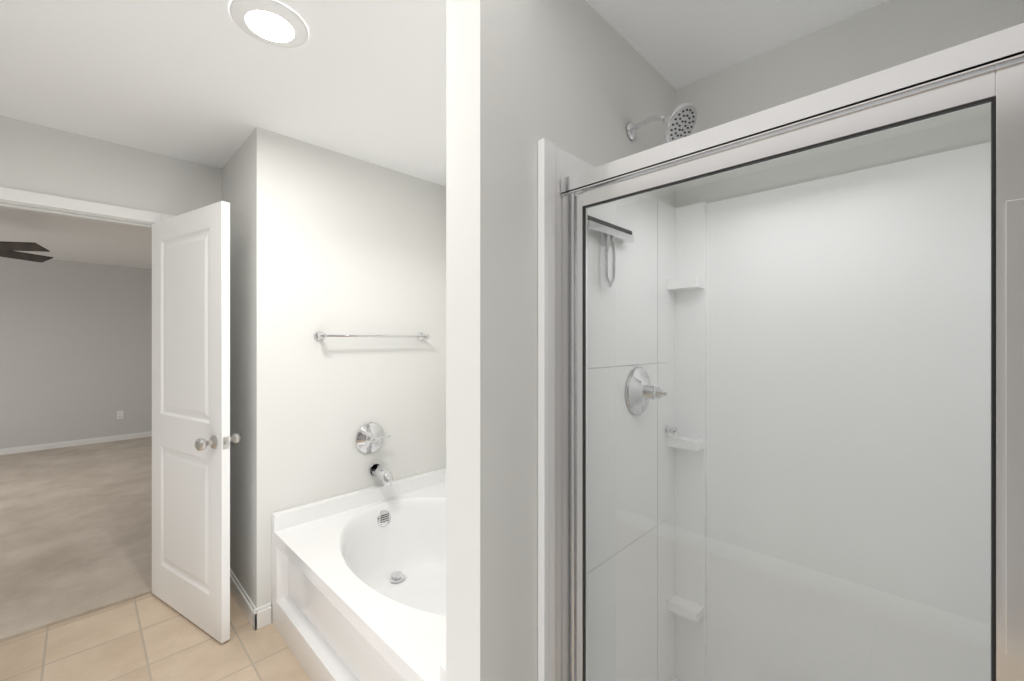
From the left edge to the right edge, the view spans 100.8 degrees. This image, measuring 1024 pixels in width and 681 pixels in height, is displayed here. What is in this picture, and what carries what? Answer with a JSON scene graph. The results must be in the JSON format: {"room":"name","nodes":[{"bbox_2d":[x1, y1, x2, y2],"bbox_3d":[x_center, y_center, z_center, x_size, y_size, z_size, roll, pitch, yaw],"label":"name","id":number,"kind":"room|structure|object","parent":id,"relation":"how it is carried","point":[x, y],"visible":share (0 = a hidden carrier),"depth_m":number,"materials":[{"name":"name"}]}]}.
{"room":"bathroom","nodes":[
{"label":"bathroom","id":0,"kind":"room"},
{"bbox_2d":[0,436,151,641],"bbox_3d":[-4.580,1.419,3.262,4.955,0.062,5.233,0,0,45],"label":"floor","id":1,"kind":"structure","parent":0,"point":[75,531],"depth_m":3.08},
{"bbox_2d":[0,257,151,448],"bbox_3d":[-6.389,0.180,5.040,0.120,2.440,5.473,0,0,44],"label":"wall","id":2,"kind":"structure","parent":0,"point":[75,350],"depth_m":5.57,"materials":[{"name":"white paint"}]},
{"bbox_2d":[0,431,151,454],"bbox_3d":[-6.340,1.357,4.992,0.017,0.085,5.233,0,0,44],"label":"baseboard","id":3,"kind":"structure","parent":2,"relation":"attached to","point":[13,450],"depth_m":5.55,"materials":[{"name":"white wood"}]},
{"bbox_2d":[117,410,123,418],"bbox_3d":[-5.454,1.035,5.900,0.008,0.114,0.070,0,0,45],"label":"electrical outlet","id":4,"kind":"object","parent":2,"relation":"attached to","point":[120,414],"visible":1,"depth_m":5.90,"materials":[{"name":"white plastic"}]},
{"bbox_2d":[0,116,221,215],"bbox_3d":[-3.242,0.180,1.153,0.120,2.440,4.100,0,0,45],"label":"wall","id":5,"kind":"structure","parent":0,"point":[35,158],"depth_m":2.19,"materials":[{"name":"white paint"}]},
{"bbox_2d":[0,187,174,227],"bbox_3d":[-2.274,0.346,2.137,0.152,2.108,0.886,0,0,45],"label":"door frame","id":6,"kind":"structure","parent":5,"relation":"attached to","point":[33,201],"depth_m":2.14,"materials":[{"name":"white wood"}]},
{"bbox_2d":[152,201,240,642],"bbox_3d":[-1.628,0.374,2.174,0.763,2.028,0.271,0,0,45],"label":"door","id":7,"kind":"structure","parent":5,"relation":"in","point":[192,438],"depth_m":2.09,"materials":[{"name":"white wood"}]},
{"bbox_2d":[0,591,310,680],"bbox_3d":[-0.376,1.425,0.883,4.375,0.050,2.733,0,0,45],"label":"floor","id":8,"kind":"structure","parent":0,"point":[150,637],"depth_m":1.91,"materials":[{"name":"beige tile"}]},
{"bbox_2d":[272,468,445,680],"bbox_3d":[-0.305,1.129,1.979,1.447,0.542,1.066,0,0,45],"label":"bathtub","id":9,"kind":"object","parent":8,"relation":"on","point":[358,585],"visible":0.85,"depth_m":1.99,"materials":[{"name":"white plastic"}]},
{"bbox_2d":[538,138,990,680],"bbox_3d":[0.712,0.432,1.115,0.944,1.935,0.873,0,0,45],"label":"shower stall","id":10,"kind":"object","parent":8,"relation":"on","point":[556,164],"visible":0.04,"depth_m":1.37,"materials":[{"name":"white plastic"}]},
{"bbox_2d":[587,215,633,287],"bbox_3d":[0.301,-0.264,1.324,0.034,0.198,0.260,0,0,45],"label":"squeegee","id":11,"kind":"object","parent":10,"relation":"attached to","point":[604,224],"depth_m":1.31,"materials":[{"name":"silver metal"}]},
{"bbox_2d":[626,367,666,414],"bbox_3d":[0.486,0.178,1.460,0.106,0.170,0.183,0,0,45],"label":"shower valve","id":12,"kind":"object","parent":10,"relation":"attached to","point":[643,374],"depth_m":1.45,"materials":[{"name":"silver metal"}]},
{"bbox_2d":[561,23,1023,680],"bbox_3d":[0.476,0.424,0.875,0.910,1.749,0.058,0,0,45],"label":"shower door","id":13,"kind":"structure","parent":10,"relation":"attached to","point":[987,69],"depth_m":0.75,"materials":[{"name":"clear glass"}]},
{"bbox_2d":[222,127,433,607],"bbox_3d":[-1.148,0.180,2.762,0.850,2.440,1.130,0,0,44],"label":"wall","id":14,"kind":"structure","parent":0,"point":[324,240],"depth_m":2.30,"materials":[{"name":"white paint"}]},
{"bbox_2d":[230,568,264,630],"bbox_3d":[-1.496,1.350,2.313,0.744,0.100,0.037,0,0,44],"label":"baseboard","id":15,"kind":"structure","parent":14,"relation":"attached to","point":[259,617],"depth_m":2.14,"materials":[{"name":"white wood"}]},
{"bbox_2d":[314,331,429,340],"bbox_3d":[-0.780,-0.025,2.470,0.081,0.052,0.692,0,0,45],"label":"towel rail","id":16,"kind":"object","parent":14,"relation":"attached to","point":[319,335],"visible":1,"depth_m":2.40,"materials":[{"name":"silver metal"}]},
{"bbox_2d":[355,423,390,453],"bbox_3d":[-0.789,0.570,2.443,0.106,0.180,0.189,0,0,45],"label":"tub valve","id":17,"kind":"object","parent":14,"relation":"attached to","point":[369,438],"visible":1,"depth_m":2.44,"materials":[{"name":"silver metal"}]},
{"bbox_2d":[368,463,392,485],"bbox_3d":[-0.745,0.768,2.435,0.180,0.097,0.080,0,0,45],"label":"tub spout","id":18,"kind":"object","parent":14,"relation":"attached to","point":[378,470],"visible":1,"depth_m":2.40,"materials":[{"name":"silver metal"}]},
{"bbox_2d":[0,0,888,268],"bbox_3d":[-3.019,-1.090,1.728,9.570,0.100,5.473,0,0,45],"label":"ceiling","id":19,"kind":"structure","parent":0,"point":[211,83],"depth_m":1.63,"materials":[{"name":"white paint"}]},
{"bbox_2d":[0,241,52,262],"bbox_3d":[-4.479,-0.857,3.289,1.295,0.365,1.233,0,0,45],"label":"ceiling fan","id":20,"kind":"object","parent":19,"relation":"hanging from","point":[9,249],"visible":1,"depth_m":3.47,"materials":[{"name":"grey metal"}]},
{"bbox_2d":[229,0,307,47],"bbox_3d":[-0.790,-1.032,1.386,0.224,0.014,0.224,0,0,45],"label":"recessed light","id":21,"kind":"object","parent":19,"relation":"in","point":[274,23],"visible":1,"depth_m":1.37,"materials":[{"name":"white plastic"}]},
{"bbox_2d":[434,0,677,680],"bbox_3d":[0.256,0.180,1.420,0.131,2.440,1.075,0,0,44],"label":"wall","id":22,"kind":"structure","parent":0,"point":[520,73],"depth_m":1.07,"materials":[{"name":"white paint"}]},
{"bbox_2d":[627,102,696,142],"bbox_3d":[0.492,-0.701,1.407,0.221,0.129,0.128,0,0,45],"label":"shower head","id":23,"kind":"object","parent":22,"relation":"attached to","point":[679,122],"visible":0.85,"depth_m":1.36},
{"bbox_2d":[678,0,1023,207],"bbox_3d":[0.629,0.180,1.896,4.600,2.440,0.120,0,0,44],"label":"wall","id":24,"kind":"structure","parent":0,"point":[891,33],"depth_m":1.37,"materials":[{"name":"white paint"}]}
]}

